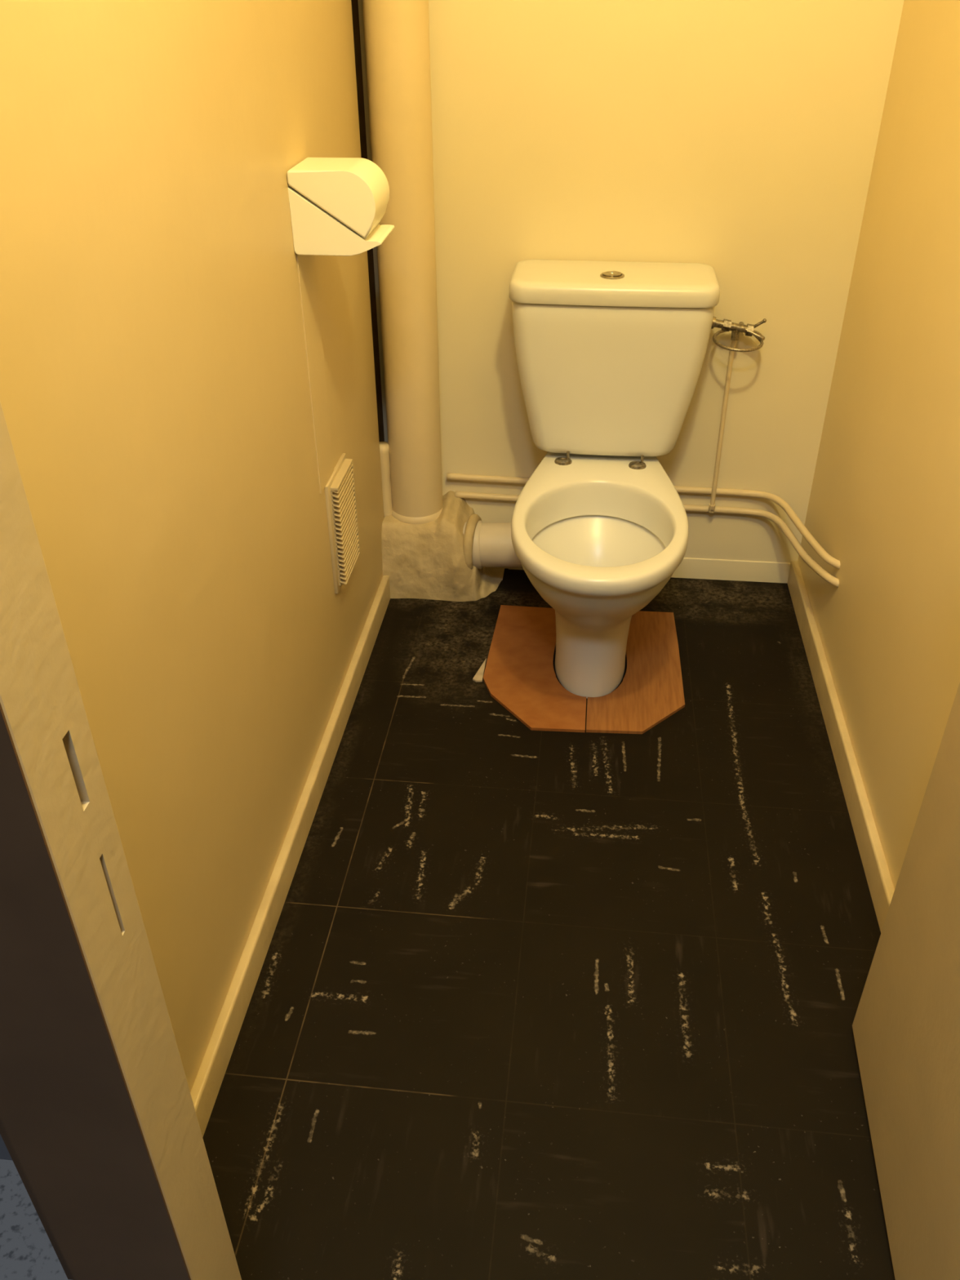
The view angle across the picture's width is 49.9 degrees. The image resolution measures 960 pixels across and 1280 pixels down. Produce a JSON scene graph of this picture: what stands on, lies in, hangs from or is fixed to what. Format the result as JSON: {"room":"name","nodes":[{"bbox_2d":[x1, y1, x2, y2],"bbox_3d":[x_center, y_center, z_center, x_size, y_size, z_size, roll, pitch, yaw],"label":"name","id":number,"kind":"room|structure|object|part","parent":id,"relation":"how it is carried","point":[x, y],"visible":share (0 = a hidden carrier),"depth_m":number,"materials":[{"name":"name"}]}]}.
{"room":"toilet room","nodes":[
{"label":"toilet room","id":0,"kind":"room"},
{"bbox_2d":[0,1159,71,1279],"bbox_3d":[-1.164,1.322,0.508,1.140,0.050,2.320,3,34,5],"label":"floor","id":1,"kind":"structure","parent":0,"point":[27,1252],"depth_m":1.30,"materials":[{"name":"blue carpet"}]},
{"bbox_2d":[0,0,383,1091],"bbox_3d":[-0.367,-0.687,1.281,0.073,2.420,1.676,3,34,5],"label":"wall","id":2,"kind":"structure","parent":0,"point":[155,399],"depth_m":1.28,"materials":[{"name":"beige paint"}]},
{"bbox_2d":[0,1122,72,1279],"bbox_3d":[-0.495,-0.263,0.649,0.014,2.420,0.145,3,34,5],"label":"baseboard","id":3,"kind":"structure","parent":2,"relation":"attached to","point":[2,1133],"depth_m":1.16,"materials":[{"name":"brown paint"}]},
{"bbox_2d":[0,1118,74,1279],"bbox_3d":[-0.382,-0.199,0.553,0.115,2.420,0.074,3,34,5],"label":"trim","id":4,"kind":"structure","parent":2,"relation":"attached to","point":[1,1122],"depth_m":1.02,"materials":[{"name":"brown paint"}]},
{"bbox_2d":[0,702,191,1279],"bbox_3d":[-0.308,-0.002,0.527,0.110,2.120,0.002,3,34,5],"label":"trim","id":5,"kind":"structure","parent":2,"relation":"attached to","point":[68,1113],"depth_m":0.74,"materials":[{"name":"brown paint"}]},
{"bbox_2d":[0,400,241,1279],"bbox_3d":[-0.300,0.002,0.575,0.105,2.060,0.075,3,34,5],"label":"door frame","id":6,"kind":"structure","parent":2,"relation":"attached to","point":[41,700],"depth_m":0.66,"materials":[{"name":"beige paint"}]},
{"bbox_2d":[190,575,390,1137],"bbox_3d":[-0.323,0.325,1.887,0.018,0.064,1.685,3,34,5],"label":"baseboard","id":7,"kind":"structure","parent":2,"relation":"attached to","point":[206,1087],"depth_m":1.73,"materials":[{"name":"beige paint"}]},
{"bbox_2d":[296,253,333,493],"bbox_3d":[-0.290,-0.477,1.829,0.003,0.430,0.105,3,34,5],"label":"strip","id":8,"kind":"object","parent":2,"relation":"attached to","point":[306,266],"visible":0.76,"depth_m":1.82,"materials":[{"name":"beige paint"}]},
{"bbox_2d":[286,157,394,256],"bbox_3d":[-0.221,-0.700,1.667,0.143,0.126,0.122,3,34,5],"label":"dispenser","id":9,"kind":"object","parent":2,"relation":"attached to","point":[338,206],"visible":1,"depth_m":1.62,"materials":[{"name":"white plastic"}]},
{"bbox_2d":[324,453,359,593],"bbox_3d":[-0.272,-0.232,2.061,0.023,0.235,0.156,3,34,5],"label":"air vent","id":10,"kind":"object","parent":2,"relation":"in","point":[340,490],"visible":1,"depth_m":2.03,"materials":[{"name":"beige paint"}]},
{"bbox_3d":[-0.279,-0.232,2.061,0.008,0.235,0.156,3,34,5],"label":"plate","id":11,"kind":"part","parent":10,"relation":"part of","materials":[{"name":"beige paint"}]},
{"bbox_2d":[351,0,384,441],"bbox_3d":[-0.319,-1.167,1.997,0.140,2.420,0.320,3,34,5],"label":"trim","id":12,"kind":"structure","parent":2,"relation":"attached to","point":[355,15],"depth_m":2.31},
{"bbox_2d":[202,568,895,1279],"bbox_3d":[0.191,0.364,1.926,1.179,0.050,2.019,3,34,5],"label":"floor","id":13,"kind":"structure","parent":0,"point":[525,1003],"depth_m":1.61,"materials":[{"name":"black tile"}]},
{"bbox_2d":[381,490,504,601],"bbox_3d":[-0.088,-0.234,2.586,0.287,0.221,0.189,3,34,5],"label":"base","id":14,"kind":"object","parent":13,"relation":"on","point":[433,560],"visible":0.91,"depth_m":2.53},
{"bbox_2d":[379,441,392,518],"bbox_3d":[-0.231,-0.383,2.502,0.036,0.196,0.035,3,34,5],"label":"pipe","id":15,"kind":"object","parent":14,"relation":"on","point":[384,446],"visible":0.65,"depth_m":2.48,"materials":[{"name":"beige paint"}]},
{"bbox_2d":[362,0,443,524],"bbox_3d":[-0.161,-1.230,1.955,0.138,2.270,0.138,3,34,5],"label":"pipe","id":16,"kind":"object","parent":14,"relation":"on","point":[397,32],"visible":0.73,"depth_m":2.17,"materials":[{"name":"beige paint"}]},
{"bbox_2d":[462,520,523,568],"bbox_3d":[0.051,-0.235,2.561,0.181,0.123,0.120,3,34,5],"label":"pipe","id":17,"kind":"object","parent":14,"relation":"on","point":[492,545],"visible":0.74,"depth_m":2.51,"materials":[{"name":"grey plastic"}]},
{"bbox_2d":[472,520,483,568],"bbox_3d":[-0.004,-0.237,2.567,0.025,0.120,0.120,3,34,5],"label":"socket","id":18,"kind":"object","parent":17,"relation":"attached to","point":[477,544],"depth_m":2.51,"materials":[{"name":"grey plastic"}]},
{"bbox_2d":[472,657,486,681],"bbox_3d":[-0.001,0.067,2.323,0.022,0.004,0.089,3,34,5],"label":"scrap","id":19,"kind":"object","parent":13,"relation":"on","point":[478,677],"visible":1,"depth_m":2.31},
{"bbox_2d":[483,604,586,732],"bbox_3d":[0.129,0.053,2.339,0.229,0.007,0.473,3,34,5],"label":"board","id":20,"kind":"object","parent":13,"relation":"on","point":[519,673],"visible":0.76,"depth_m":2.30,"materials":[{"name":"brown wood"}]},
{"bbox_2d":[509,259,719,697],"bbox_3d":[0.256,-0.308,2.171,0.429,0.792,0.700,3,34,5],"label":"toilet","id":21,"kind":"object","parent":13,"relation":"on","point":[611,355],"visible":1,"depth_m":2.18,"materials":[{"name":"white ceramic"}]},
{"bbox_3d":[0.254,-0.136,2.277,0.359,0.390,0.684,3,34,5],"label":"bowl","id":22,"kind":"part","parent":21,"relation":"part of","materials":[{"name":"white ceramic"}]},
{"bbox_3d":[0.280,-0.750,2.168,0.429,0.042,0.211,3,34,5],"label":"cistern lid","id":23,"kind":"part","parent":21,"relation":"part of","materials":[{"name":"white ceramic"}]},
{"bbox_2d":[586,610,684,733],"bbox_3d":[0.349,0.062,2.324,0.207,0.007,0.476,3,34,5],"label":"board","id":24,"kind":"object","parent":13,"relation":"on","point":[651,691],"visible":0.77,"depth_m":2.26,"materials":[{"name":"brown wood"}]},
{"bbox_2d":[357,0,904,568],"bbox_3d":[0.281,-1.201,2.043,1.040,2.420,0.075,3,34,5],"label":"wall","id":25,"kind":"structure","parent":0,"point":[738,139],"depth_m":2.16,"materials":[{"name":"beige paint"}]},
{"bbox_2d":[446,472,839,568],"bbox_3d":[0.410,-0.348,2.479,0.971,0.033,0.305,17,37,24],"label":"pipe","id":26,"kind":"object","parent":25,"relation":"attached to","point":[780,502],"visible":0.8,"depth_m":2.50,"materials":[{"name":"beige paint"}]},
{"bbox_2d":[454,490,839,587],"bbox_3d":[0.425,-0.310,2.494,0.960,0.050,0.317,18,38,25],"label":"pipe","id":27,"kind":"object","parent":25,"relation":"attached to","point":[778,521],"visible":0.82,"depth_m":2.52,"materials":[{"name":"beige paint"}]},
{"bbox_2d":[508,557,791,582],"bbox_3d":[0.429,-0.191,2.655,0.714,0.058,0.006,3,34,5],"label":"baseboard","id":28,"kind":"structure","parent":25,"relation":"attached to","point":[691,568],"depth_m":2.63,"materials":[{"name":"beige paint"}]},
{"bbox_2d":[708,340,737,512],"bbox_3d":[0.564,-0.490,2.399,0.015,0.437,0.038,3,34,5],"label":"riser pipe","id":29,"kind":"object","parent":25,"relation":"attached to","point":[712,505],"visible":0.91,"depth_m":2.40,"materials":[{"name":"metal"}]},
{"bbox_2d":[711,316,766,341],"bbox_3d":[0.551,-0.689,2.266,0.141,0.051,0.053,3,34,5],"label":"valve","id":30,"kind":"object","parent":29,"relation":"attached to","point":[726,325],"visible":0.83,"depth_m":2.25,"materials":[{"name":"silver metal"}]},
{"bbox_2d":[712,328,764,351],"bbox_3d":[0.564,-0.659,2.246,0.112,0.036,0.101,3,34,5],"label":"flexible hose","id":31,"kind":"object","parent":30,"relation":"attached to","point":[758,335],"visible":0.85,"depth_m":2.24,"materials":[{"name":"metal"}]},
{"bbox_3d":[0.603,-0.685,2.240,0.033,0.026,0.009,7,35,11],"label":"valve lever","id":32,"kind":"part","parent":30,"relation":"part of","materials":[{"name":"silver metal"}]},
{"bbox_2d":[797,0,959,888],"bbox_3d":[0.723,-0.640,1.201,0.060,2.420,1.990,3,34,5],"label":"wall","id":33,"kind":"structure","parent":0,"point":[884,500],"depth_m":1.79,"materials":[{"name":"beige paint"}]},
{"bbox_2d":[786,560,894,933],"bbox_3d":[0.690,0.348,1.841,0.018,0.066,1.885,3,34,5],"label":"baseboard","id":34,"kind":"structure","parent":33,"relation":"attached to","point":[879,881],"depth_m":2.00,"materials":[{"name":"beige paint"}]},
{"bbox_2d":[852,682,959,1279],"bbox_3d":[0.500,-0.109,0.743,0.091,2.031,0.578,5,34,7],"label":"door","id":35,"kind":"structure","parent":33,"relation":"in","point":[906,1024],"depth_m":1.23,"materials":[{"name":"beige paint"}]},
{"bbox_3d":[-1.049,-0.359,0.798,1.125,2.420,0.075,3,34,5],"label":"wall","id":36,"kind":"structure","parent":0,"visible":0},
{"bbox_2d":[0,1133,12,1159],"bbox_3d":[-1.048,0.634,1.409,1.125,0.090,0.015,3,34,5],"label":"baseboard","id":37,"kind":"structure","parent":36,"relation":"attached to","point":[4,1153],"depth_m":1.38,"materials":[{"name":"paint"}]}
]}

